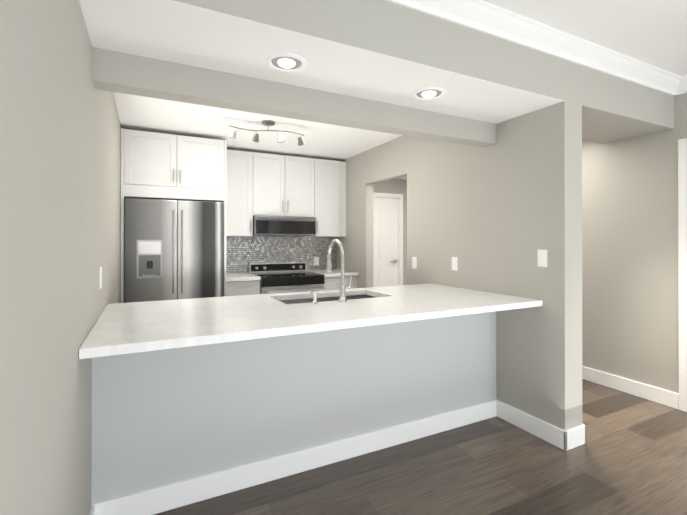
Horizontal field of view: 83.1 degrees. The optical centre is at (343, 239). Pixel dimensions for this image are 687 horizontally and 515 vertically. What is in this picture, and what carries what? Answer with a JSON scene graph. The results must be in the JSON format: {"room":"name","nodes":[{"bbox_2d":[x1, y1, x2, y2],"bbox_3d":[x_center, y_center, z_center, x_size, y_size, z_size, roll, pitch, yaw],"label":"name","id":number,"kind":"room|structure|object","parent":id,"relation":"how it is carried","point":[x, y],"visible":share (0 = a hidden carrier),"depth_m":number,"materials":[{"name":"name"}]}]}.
{"room":"kitchen","nodes":[
{"label":"kitchen","id":0,"kind":"room"},
{"bbox_2d":[0,0,120,514],"bbox_3d":[-0.406,0.033,0.136,0.150,2.566,9.430,0,0,-27],"label":"wall","id":1,"kind":"structure","parent":0,"point":[60,184],"depth_m":1.02,"materials":[{"name":"beige paint"}]},
{"bbox_2d":[89,502,100,514],"bbox_3d":[0.328,1.252,-1.137,0.016,0.122,6.500,0,0,-27],"label":"baseboard","id":2,"kind":"structure","parent":1,"relation":"attached to","point":[95,509],"depth_m":1.76,"materials":[{"name":"white wood"}]},
{"bbox_2d":[99,266,101,288],"bbox_3d":[-1.290,0.201,2.059,0.008,0.115,0.070,0,0,-27],"label":"outlet","id":3,"kind":"object","parent":1,"relation":"attached to","point":[100,277],"visible":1,"depth_m":2.03,"materials":[{"name":"white plastic"}]},
{"bbox_2d":[113,92,402,160],"bbox_3d":[-0.650,-1.158,3.640,2.575,0.166,2.660,0,0,-27],"label":"ceiling","id":4,"kind":"structure","parent":0,"point":[321,140],"depth_m":3.74,"materials":[{"name":"white paint"}]},
{"bbox_2d":[228,120,304,145],"bbox_3d":[-0.690,-0.982,3.549,0.715,0.186,0.192,0,0,-27],"label":"track light","id":5,"kind":"object","parent":4,"relation":"attached to","point":[255,138],"visible":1,"depth_m":3.53,"materials":[{"name":"silver metal"}]},
{"bbox_2d":[91,311,495,504],"bbox_3d":[-0.023,0.882,2.395,2.575,0.880,0.120,0,0,-27],"label":"wall","id":6,"kind":"structure","parent":0,"point":[164,417],"depth_m":2.13,"materials":[{"name":"paint"}]},
{"bbox_2d":[101,399,496,514],"bbox_3d":[0.022,1.261,2.338,2.545,0.122,0.020,0,0,-27],"label":"baseboard","id":7,"kind":"structure","parent":6,"relation":"attached to","point":[159,499],"depth_m":2.15,"materials":[{"name":"white wood"}]},
{"bbox_2d":[92,47,495,146],"bbox_3d":[-0.023,-0.985,2.400,2.575,0.518,0.120,0,0,-27],"label":"header beam","id":8,"kind":"structure","parent":0,"point":[119,72],"depth_m":2.15,"materials":[{"name":"beige paint"}]},
{"bbox_2d":[79,0,673,143],"bbox_3d":[0.733,-1.060,2.413,3.935,0.368,0.538,0,0,-27],"label":"ceiling","id":9,"kind":"structure","parent":0,"point":[384,51],"depth_m":1.96,"materials":[{"name":"beige paint"}]},
{"bbox_2d":[266,53,306,71],"bbox_3d":[-0.282,-0.869,1.921,0.202,0.018,0.202,0,0,-27],"label":"recessed light","id":10,"kind":"object","parent":9,"relation":"in","point":[285,62],"visible":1,"depth_m":1.90,"materials":[{"name":"white metal"}]},
{"bbox_2d":[412,87,445,99],"bbox_3d":[0.512,-0.868,2.322,0.202,0.018,0.202,0,0,-27],"label":"recessed light","id":11,"kind":"object","parent":9,"relation":"in","point":[429,93],"visible":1,"depth_m":2.30,"materials":[{"name":"white metal"}]},
{"bbox_2d":[373,179,406,286],"bbox_3d":[0.457,0.047,5.921,1.260,2.566,0.183,0,0,-27],"label":"wall","id":12,"kind":"structure","parent":0,"point":[389,232],"depth_m":6.01,"materials":[{"name":"beige paint"}]},
{"bbox_2d":[154,379,686,514],"bbox_3d":[1.333,1.349,1.219,4.535,0.060,9.800,0,0,-27],"label":"floor","id":13,"kind":"structure","parent":0,"point":[629,457],"depth_m":2.16,"materials":[{"name":"brown wood"}]},
{"bbox_2d":[121,128,226,302],"bbox_3d":[-1.792,0.148,4.105,0.950,2.356,0.771,0,0,-27],"label":"cabinet","id":14,"kind":"object","parent":13,"relation":"on","point":[160,166],"visible":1,"depth_m":3.78,"materials":[{"name":"white wood"}]},
{"bbox_2d":[124,197,223,302],"bbox_3d":[-1.772,0.466,4.066,0.888,1.720,0.801,0,0,-27],"label":"refrigerator","id":15,"kind":"object","parent":13,"relation":"on","point":[173,249],"visible":0.69,"depth_m":3.73,"materials":[{"name":"silver metal"}]},
{"bbox_2d":[226,280,259,295],"bbox_3d":[-1.231,0.887,4.478,0.383,0.880,0.607,0,0,-27],"label":"base cabinet","id":16,"kind":"object","parent":13,"relation":"on","point":[236,288],"depth_m":4.21,"materials":[{"name":"white wood"}]},
{"bbox_2d":[248,261,323,293],"bbox_3d":[-0.693,0.807,4.691,0.758,1.040,0.717,0,0,-27],"label":"range","id":17,"kind":"object","parent":13,"relation":"on","point":[282,277],"visible":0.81,"depth_m":4.53,"materials":[{"name":"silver metal"}]},
{"bbox_2d":[324,276,356,289],"bbox_3d":[-0.168,0.888,5.016,0.463,0.880,0.607,0,0,-27],"label":"base cabinet","id":18,"kind":"object","parent":13,"relation":"on","point":[330,283],"depth_m":4.73,"materials":[{"name":"white wood"}]},
{"bbox_2d":[226,269,358,281],"bbox_3d":[-0.676,0.427,4.747,1.616,0.039,0.636,0,0,-27],"label":"countertop","id":19,"kind":"structure","parent":18,"relation":"on","point":[231,277],"depth_m":4.63,"materials":[{"name":"white stone"}]},
{"bbox_3d":[-0.193,0.883,2.731,2.567,0.880,0.631,0,0,-27],"label":"cabinet","id":20,"kind":"object","parent":13,"relation":"on","visible":0},
{"bbox_2d":[79,284,542,358],"bbox_3d":[-0.078,0.421,2.505,2.571,0.039,1.136,0,0,-27],"label":"countertop","id":21,"kind":"structure","parent":20,"relation":"on","point":[127,328],"depth_m":2.11,"materials":[{"name":"white stone"}]},
{"bbox_2d":[310,291,317,303],"bbox_3d":[-0.190,0.362,2.455,0.039,0.078,0.086,0,0,-27],"label":"soap dispenser","id":22,"kind":"object","parent":21,"relation":"on","point":[314,297],"visible":1,"depth_m":2.42,"materials":[{"name":"silver metal"}]},
{"bbox_2d":[280,295,375,303],"bbox_3d":[-0.087,0.554,2.772,0.832,0.222,0.432,0,0,-27],"label":"sink","id":23,"kind":"object","parent":21,"relation":"in","point":[297,301],"depth_m":2.97,"materials":[{"name":"silver metal"}]},
{"bbox_2d":[327,239,351,301],"bbox_3d":[-0.035,0.198,2.619,0.093,0.408,0.258,0,0,-27],"label":"faucet","id":24,"kind":"object","parent":21,"relation":"on","point":[343,289],"visible":1,"depth_m":2.52,"materials":[{"name":"silver metal"}]},
{"bbox_2d":[337,101,581,429],"bbox_3d":[0.726,0.042,3.965,0.179,2.566,3.318,0,0,-27],"label":"wall","id":25,"kind":"structure","parent":0,"point":[494,218],"depth_m":2.81,"materials":[{"name":"beige paint"}]},
{"bbox_2d":[412,257,416,268],"bbox_3d":[0.698,0.225,3.814,0.009,0.115,0.070,0,0,-27],"label":"light switch","id":26,"kind":"object","parent":25,"relation":"attached to","point":[414,262],"visible":1,"depth_m":3.81,"materials":[{"name":"white plastic"}]},
{"bbox_2d":[452,257,457,270],"bbox_3d":[0.950,0.204,3.314,0.009,0.115,0.070,0,0,-27],"label":"light switch","id":27,"kind":"object","parent":25,"relation":"attached to","point":[454,263],"visible":1,"depth_m":3.30,"materials":[{"name":"white plastic"}]},
{"bbox_2d":[385,0,684,95],"bbox_3d":[0.870,-1.191,2.135,3.750,0.108,0.082,0,0,-27],"label":"crown molding","id":28,"kind":"structure","parent":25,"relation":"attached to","point":[482,16],"depth_m":2.30,"materials":[{"name":"white wood"}]},
{"bbox_2d":[497,400,572,450],"bbox_3d":[1.274,1.261,2.661,0.020,0.122,0.534,0,0,-27],"label":"baseboard","id":29,"kind":"structure","parent":25,"relation":"attached to","point":[563,439],"depth_m":2.60,"materials":[{"name":"white wood"}]},
{"bbox_2d":[538,249,546,266],"bbox_3d":[1.323,0.122,2.578,0.009,0.115,0.070,0,0,-27],"label":"light switch","id":30,"kind":"object","parent":25,"relation":"attached to","point":[542,258],"visible":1,"depth_m":2.57,"materials":[{"name":"white plastic"}]},
{"bbox_2d":[569,423,585,445],"bbox_3d":[1.445,1.262,2.758,0.016,0.122,0.554,0,0,-27],"label":"baseboard","id":31,"kind":"structure","parent":25,"relation":"attached to","point":[579,432],"depth_m":2.48,"materials":[{"name":"white wood"}]},
{"bbox_2d":[483,0,686,76],"bbox_3d":[1.333,-1.307,1.226,4.235,0.120,9.800,0,0,-27],"label":"ceiling","id":32,"kind":"structure","parent":0,"point":[652,32],"depth_m":2.23,"materials":[{"name":"white paint"}]},
{"bbox_2d":[582,93,686,411],"bbox_3d":[3.141,0.038,2.136,0.183,2.566,9.800,0,0,-27],"label":"wall","id":33,"kind":"structure","parent":0,"point":[634,258],"depth_m":3.28,"materials":[{"name":"beige paint"}]},
{"bbox_2d":[582,366,678,408],"bbox_3d":[1.819,1.266,4.580,0.035,0.122,3.500,0,0,-27],"label":"baseboard","id":34,"kind":"structure","parent":33,"relation":"attached to","point":[655,394],"depth_m":3.31,"materials":[{"name":"white wood"}]},
{"bbox_2d":[681,75,686,93],"bbox_3d":[3.918,-1.195,0.382,0.082,0.108,5.962,0,0,-27],"label":"crown molding","id":35,"kind":"structure","parent":33,"relation":"attached to","point":[685,75],"depth_m":2.96,"materials":[{"name":"white wood"}]},
{"bbox_3d":[-1.239,0.045,4.914,2.675,2.566,0.150,0,0,-27],"label":"wall","id":36,"kind":"structure","parent":0,"visible":0},
{"bbox_2d":[227,149,258,235],"bbox_3d":[-1.273,-0.539,4.623,0.427,0.988,0.318,0,0,-27],"label":"upper cabinet","id":37,"kind":"object","parent":36,"relation":"attached to","point":[242,166],"depth_m":4.50,"materials":[{"name":"white wood"}]},
{"bbox_2d":[226,236,336,272],"bbox_3d":[-0.821,0.182,5.037,1.618,0.452,0.008,0,0,-27],"label":"backsplash","id":38,"kind":"structure","parent":36,"relation":"attached to","point":[242,252],"depth_m":5.01,"materials":[{"name":"tile"}]},
{"bbox_2d":[314,257,318,264],"bbox_3d":[-0.367,0.288,5.256,0.070,0.115,0.008,0,0,-27],"label":"outlet","id":39,"kind":"object","parent":38,"relation":"attached to","point":[316,260],"visible":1,"depth_m":5.25,"materials":[{"name":"white plastic"}]},
{"bbox_2d":[259,153,314,216],"bbox_3d":[-0.787,-0.659,4.869,0.780,0.748,0.318,0,0,-27],"label":"upper cabinet","id":40,"kind":"object","parent":36,"relation":"attached to","point":[262,184],"depth_m":4.74,"materials":[{"name":"white wood"}]},
{"bbox_2d":[253,216,315,235],"bbox_3d":[-0.764,-0.163,4.822,0.768,0.232,0.420,0,0,-27],"label":"microwave","id":41,"kind":"object","parent":40,"relation":"attached to","point":[280,226],"visible":0.94,"depth_m":4.65,"materials":[{"name":"silver metal"}]},
{"bbox_2d":[305,159,342,236],"bbox_3d":[-0.300,-0.538,5.115,0.429,0.988,0.318,0,0,-27],"label":"upper cabinet","id":42,"kind":"object","parent":36,"relation":"attached to","point":[328,173],"depth_m":5.00,"materials":[{"name":"white wood"}]}
]}

